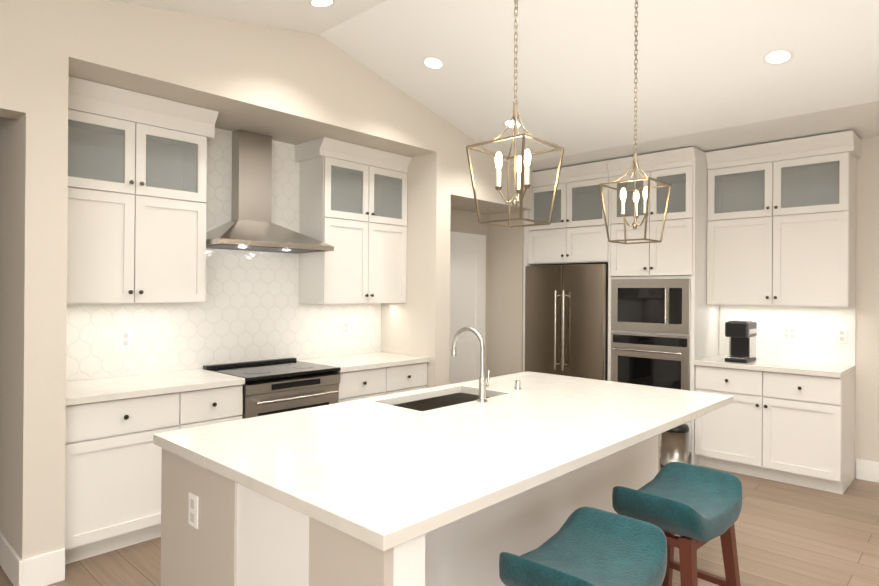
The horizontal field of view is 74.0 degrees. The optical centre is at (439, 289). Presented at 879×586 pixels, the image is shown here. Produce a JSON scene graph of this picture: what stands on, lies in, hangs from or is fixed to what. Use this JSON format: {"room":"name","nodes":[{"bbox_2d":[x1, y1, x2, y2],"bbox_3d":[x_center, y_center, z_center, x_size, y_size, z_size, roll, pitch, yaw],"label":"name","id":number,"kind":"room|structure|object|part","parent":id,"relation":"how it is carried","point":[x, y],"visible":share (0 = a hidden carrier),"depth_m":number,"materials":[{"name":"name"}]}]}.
{"room":"kitchen","nodes":[
{"label":"kitchen","id":0,"kind":"room"},
{"bbox_2d":[0,0,26,119],"bbox_3d":[-2.439,-1.546,2.556,0.180,1.350,1.020,0,0,43],"label":"wall","id":1,"kind":"structure","parent":0,"point":[13,36],"depth_m":2.83,"materials":[{"name":"beige paint"}]},
{"bbox_2d":[0,0,68,559],"bbox_3d":[-2.289,-0.368,3.228,0.870,3.700,0.180,0,0,43],"label":"wall","id":2,"kind":"structure","parent":0,"point":[33,213],"depth_m":2.94,"materials":[{"name":"beige paint"}]},
{"bbox_2d":[0,531,64,585],"bbox_3d":[-2.493,1.400,2.890,0.726,0.160,7.470,0,0,43],"label":"baseboard","id":3,"kind":"structure","parent":2,"relation":"attached to","point":[45,569],"depth_m":2.92,"materials":[{"name":"white wood"}]},
{"bbox_2d":[66,128,380,380],"bbox_3d":[-1.549,0.150,4.538,0.160,2.680,2.750,0,0,43],"label":"wall","id":4,"kind":"structure","parent":0,"point":[251,308],"depth_m":4.38,"materials":[{"name":"tile"}]},
{"bbox_2d":[120,331,130,347],"bbox_3d":[-2.073,0.330,3.855,0.008,0.114,0.070,0,0,43],"label":"outlet","id":5,"kind":"object","parent":4,"relation":"attached to","point":[125,339],"visible":1,"depth_m":3.85,"materials":[{"name":"white plastic"}]},
{"bbox_2d":[67,76,217,303],"bbox_3d":[-1.951,-0.553,3.689,0.406,1.276,0.947,0,0,43],"label":"upper cabinet","id":6,"kind":"object","parent":4,"relation":"attached to","point":[136,200],"visible":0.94,"depth_m":3.60,"materials":[{"name":"white paint"}]},
{"bbox_2d":[206,129,333,253],"bbox_3d":[-1.301,-0.740,4.313,0.500,0.888,0.914,0,0,43],"label":"range hood","id":7,"kind":"object","parent":4,"relation":"attached to","point":[249,226],"visible":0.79,"depth_m":4.36,"materials":[{"name":"silver metal"}]},
{"bbox_2d":[343,321,349,334],"bbox_3d":[-0.828,0.341,5.183,0.008,0.114,0.070,0,0,43],"label":"outlet","id":8,"kind":"object","parent":4,"relation":"attached to","point":[346,325],"visible":1,"depth_m":5.18,"materials":[{"name":"white plastic"}]},
{"bbox_2d":[295,137,411,303],"bbox_3d":[-0.722,-0.530,5.000,0.406,1.298,0.947,0,0,43],"label":"upper cabinet","id":9,"kind":"object","parent":4,"relation":"attached to","point":[353,206],"visible":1,"depth_m":4.83,"materials":[{"name":"white paint"}]},
{"bbox_2d":[69,0,436,156],"bbox_3d":[-1.277,-1.699,4.299,0.870,1.020,2.750,0,0,43],"label":"soffit","id":10,"kind":"structure","parent":0,"point":[292,87],"depth_m":3.78,"materials":[{"name":"beige paint"}]},
{"bbox_2d":[381,115,450,387],"bbox_3d":[-0.284,-0.350,5.365,0.870,3.700,0.180,0,0,43],"label":"wall","id":11,"kind":"structure","parent":0,"point":[417,323],"depth_m":5.10,"materials":[{"name":"beige paint"}]},
{"bbox_2d":[0,458,878,585],"bbox_3d":[0.462,1.522,1.324,9.400,0.050,9.230,0,0,43],"label":"floor","id":12,"kind":"structure","parent":0,"point":[786,534],"depth_m":3.40,"materials":[{"name":"brown wood"}]},
{"bbox_2d":[65,369,244,563],"bbox_3d":[-1.848,1.028,3.632,0.646,0.915,1.024,0,0,43],"label":"base cabinet","id":13,"kind":"object","parent":12,"relation":"on","point":[113,459],"visible":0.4,"depth_m":3.31,"materials":[{"name":"white paint"}]},
{"bbox_2d":[203,358,340,418],"bbox_3d":[-1.210,1.023,4.260,0.677,0.938,0.752,0,0,43],"label":"range","id":14,"kind":"object","parent":12,"relation":"on","point":[272,386],"visible":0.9,"depth_m":4.09,"materials":[{"name":"silver metal"}]},
{"bbox_2d":[296,352,429,402],"bbox_3d":[-0.648,1.040,4.912,0.646,0.915,0.954,0,0,43],"label":"base cabinet","id":15,"kind":"object","parent":12,"relation":"on","point":[368,375],"visible":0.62,"depth_m":4.72,"materials":[{"name":"white paint"}]},
{"bbox_2d":[161,403,730,585],"bbox_3d":[0.234,1.061,2.794,1.366,0.876,2.542,0,0,43],"label":"kitchen island","id":16,"kind":"object","parent":12,"relation":"on","point":[241,538],"depth_m":2.09,"materials":[{"name":"wood"}]},
{"bbox_2d":[188,492,198,528],"bbox_3d":[-0.886,0.794,2.099,0.070,0.114,0.008,0,0,43],"label":"outlet","id":17,"kind":"object","parent":16,"relation":"attached to","point":[193,511],"visible":1,"depth_m":2.09,"materials":[{"name":"white plastic"}]},
{"bbox_2d":[153,371,580,466],"bbox_3d":[-0.088,0.577,3.109,0.450,0.090,2.590,0,0,43],"label":"island countertop","id":18,"kind":"structure","parent":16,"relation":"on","point":[192,444],"depth_m":2.56,"materials":[{"name":"white stone"}]},
{"bbox_2d":[397,391,488,410],"bbox_3d":[0.023,0.711,3.162,0.384,0.200,0.724,0,0,43],"label":"sink","id":19,"kind":"object","parent":18,"relation":"in","point":[446,397],"depth_m":3.39,"materials":[{"name":"metal"}]},
{"bbox_3d":[0.461,0.561,3.438,0.044,0.050,0.043,0,0,43],"label":"soap dispenser button","id":20,"kind":"part","parent":18,"relation":"part of","materials":[{"name":"silver metal"}]},
{"bbox_2d":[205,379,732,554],"bbox_3d":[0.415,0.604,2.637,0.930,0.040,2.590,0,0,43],"label":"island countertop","id":21,"kind":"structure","parent":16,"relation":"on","point":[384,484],"depth_m":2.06,"materials":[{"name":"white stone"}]},
{"bbox_2d":[451,327,489,401],"bbox_3d":[0.167,0.390,3.120,0.242,0.386,0.088,0,0,43],"label":"gooseneck faucet","id":22,"kind":"object","parent":21,"relation":"on","point":[483,385],"visible":1,"depth_m":3.04,"materials":[{"name":"silver metal"}]},
{"bbox_2d":[523,161,608,371],"bbox_3d":[1.443,0.151,6.053,0.944,2.725,0.682,0,0,43],"label":"cabinet surround","id":23,"kind":"object","parent":12,"relation":"on","point":[574,232],"visible":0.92,"depth_m":5.86,"materials":[{"name":"white paint"}]},
{"bbox_2d":[525,264,607,380],"bbox_3d":[1.417,0.636,6.002,0.892,1.755,0.726,0,0,43],"label":"refrigerator","id":24,"kind":"object","parent":12,"relation":"on","point":[566,320],"visible":0.56,"depth_m":5.73,"materials":[{"name":"grey metal"}]},
{"bbox_2d":[499,507,666,585],"bbox_3d":[0.446,1.130,1.788,0.381,0.742,0.516,0,0,43],"label":"stool","id":25,"kind":"object","parent":12,"relation":"on","point":[587,546],"visible":1,"depth_m":1.81,"materials":[{"name":"teal fabric"}]},
{"bbox_2d":[606,147,718,464],"bbox_3d":[2.080,0.155,5.455,0.796,2.725,0.682,0,0,43],"label":"tall cabinet","id":26,"kind":"object","parent":12,"relation":"on","point":[679,251],"visible":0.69,"depth_m":5.18,"materials":[{"name":"white paint"}]},
{"bbox_2d":[611,332,689,390],"bbox_3d":[2.060,0.759,5.436,0.722,0.705,0.671,0,0,43],"label":"wall oven","id":27,"kind":"object","parent":26,"relation":"in","point":[655,360],"visible":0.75,"depth_m":5.21,"materials":[{"name":"grey metal"}]},
{"bbox_2d":[611,279,690,333],"bbox_3d":[2.070,0.144,5.444,0.722,0.475,0.653,0,0,43],"label":"built-in microwave","id":28,"kind":"object","parent":26,"relation":"in","point":[654,305],"visible":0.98,"depth_m":5.22,"materials":[{"name":"grey metal"}]},
{"bbox_2d":[660,424,688,467],"bbox_3d":[1.979,1.323,4.929,0.224,0.384,0.262,0,0,43],"label":"step trash can","id":29,"kind":"object","parent":12,"relation":"on","point":[674,444],"visible":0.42,"depth_m":4.85,"materials":[{"name":"silver metal"}]},
{"bbox_2d":[612,462,741,585],"bbox_3d":[0.959,1.135,2.349,0.504,0.742,0.364,1,0,-44],"label":"stool","id":30,"kind":"object","parent":12,"relation":"on","point":[695,507],"visible":0.94,"depth_m":2.29,"materials":[{"name":"teal fabric"}]},
{"bbox_2d":[694,305,855,493],"bbox_3d":[2.760,0.829,4.837,1.039,1.383,0.646,0,0,43],"label":"base cabinet","id":31,"kind":"object","parent":12,"relation":"on","point":[787,415],"visible":1,"depth_m":4.68,"materials":[{"name":"white paint"}]},
{"bbox_2d":[725,320,756,362],"bbox_3d":[2.539,0.435,4.922,0.183,0.338,0.280,0,0,43],"label":"coffee maker","id":32,"kind":"object","parent":31,"relation":"on","point":[741,335],"visible":1,"depth_m":4.87,"materials":[{"name":"black plastic"}]},
{"bbox_2d":[783,326,795,339],"bbox_3d":[3.014,0.375,5.029,0.092,0.114,0.008,0,0,43],"label":"outlet","id":33,"kind":"object","parent":31,"relation":"attached to","point":[788,332],"visible":1,"depth_m":5.03,"materials":[{"name":"white plastic"}]},
{"bbox_2d":[837,329,846,342],"bbox_3d":[3.289,0.379,4.771,0.070,0.114,0.008,0,0,43],"label":"outlet","id":34,"kind":"object","parent":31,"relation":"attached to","point":[841,335],"visible":1,"depth_m":4.77,"materials":[{"name":"white plastic"}]},
{"bbox_2d":[450,208,487,377],"bbox_3d":[0.331,-0.343,6.350,0.160,3.700,2.100,0,0,43],"label":"wall","id":35,"kind":"structure","parent":0,"point":[462,221],"depth_m":6.27,"materials":[{"name":"beige paint"}]},
{"bbox_2d":[449,237,482,383],"bbox_3d":[0.212,0.483,6.043,0.088,2.024,0.760,0,0,43],"label":"pantry door","id":36,"kind":"structure","parent":35,"relation":"in","point":[466,282],"depth_m":6.12,"materials":[{"name":"white wood"}]},
{"bbox_2d":[450,231,485,345],"bbox_3d":[0.187,0.455,6.067,0.020,2.100,0.900,0,0,43],"label":"door frame","id":37,"kind":"structure","parent":35,"relation":"attached to","point":[460,235],"depth_m":6.36,"materials":[{"name":"white"}]},
{"bbox_2d":[451,125,531,213],"bbox_3d":[0.322,-1.514,5.793,0.580,1.360,1.260,0,0,43],"label":"wall","id":38,"kind":"structure","parent":0,"point":[490,199],"depth_m":5.48,"materials":[{"name":"beige paint"}]},
{"bbox_2d":[106,0,878,171],"bbox_3d":[0.483,-1.568,1.331,9.400,0.650,9.230,0,0,43],"label":"ceiling","id":39,"kind":"structure","parent":0,"point":[709,80],"depth_m":3.89,"materials":[{"name":"white paint"}]},
{"bbox_2d":[308,0,335,6],"bbox_3d":[-0.707,-1.730,3.511,0.170,0.032,0.167,0,0,43],"label":"recessed light","id":40,"kind":"object","parent":39,"relation":"in","point":[320,3],"visible":1,"depth_m":3.52,"materials":[{"name":"white plastic"}]},
{"bbox_2d":[422,56,444,68],"bbox_3d":[-0.044,-1.638,4.218,0.170,0.040,0.165,0,0,43],"label":"recessed light","id":41,"kind":"object","parent":39,"relation":"in","point":[432,62],"visible":1,"depth_m":4.21,"materials":[{"name":"white plastic"}]},
{"bbox_2d":[503,119,522,127],"bbox_3d":[0.618,-1.399,4.925,0.170,0.040,0.165,0,0,43],"label":"recessed light","id":42,"kind":"object","parent":39,"relation":"in","point":[506,122],"visible":0.69,"depth_m":4.92,"materials":[{"name":"white plastic"}]},
{"bbox_2d":[466,0,563,227],"bbox_3d":[0.302,-0.975,2.311,0.278,1.433,0.278,0,0,43],"label":"pendant lantern","id":43,"kind":"object","parent":39,"relation":"hanging from","point":[522,160],"visible":1,"depth_m":2.30,"materials":[{"name":"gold metal"}]},
{"bbox_2d":[599,0,671,243],"bbox_3d":[1.041,-0.950,3.099,0.278,1.397,0.278,0,0,43],"label":"pendant lantern","id":44,"kind":"object","parent":39,"relation":"hanging from","point":[636,193],"visible":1,"depth_m":3.09,"materials":[{"name":"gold metal"}]},
{"bbox_2d":[762,48,794,64],"bbox_3d":[2.042,-1.404,3.520,0.170,0.040,0.165,0,0,43],"label":"recessed light","id":45,"kind":"object","parent":39,"relation":"in","point":[777,56],"visible":1,"depth_m":3.51,"materials":[{"name":"white plastic"}]},
{"bbox_2d":[487,210,523,377],"bbox_3d":[0.988,-0.338,6.598,0.460,3.700,0.840,0,0,43],"label":"wall","id":46,"kind":"structure","parent":0,"point":[505,307],"depth_m":6.28,"materials":[{"name":"beige paint"}]},
{"bbox_2d":[855,136,878,477],"bbox_3d":[4.197,-0.321,4.055,7.700,3.700,0.160,0,0,43],"label":"wall","id":47,"kind":"structure","parent":0,"point":[867,330],"depth_m":4.67,"materials":[{"name":"beige paint"}]},
{"bbox_2d":[705,130,860,306],"bbox_3d":[2.864,-0.534,4.919,1.069,1.340,0.402,0,0,43],"label":"wall cabinet","id":48,"kind":"object","parent":47,"relation":"attached to","point":[781,223],"visible":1,"depth_m":4.80,"materials":[{"name":"white paint"}]},
{"bbox_2d":[856,459,878,482],"bbox_3d":[3.724,1.445,3.896,8.160,0.160,0.696,0,0,43],"label":"baseboard","id":49,"kind":"structure","parent":47,"relation":"attached to","point":[866,470],"depth_m":4.65,"materials":[{"name":"white wood"}]}
]}

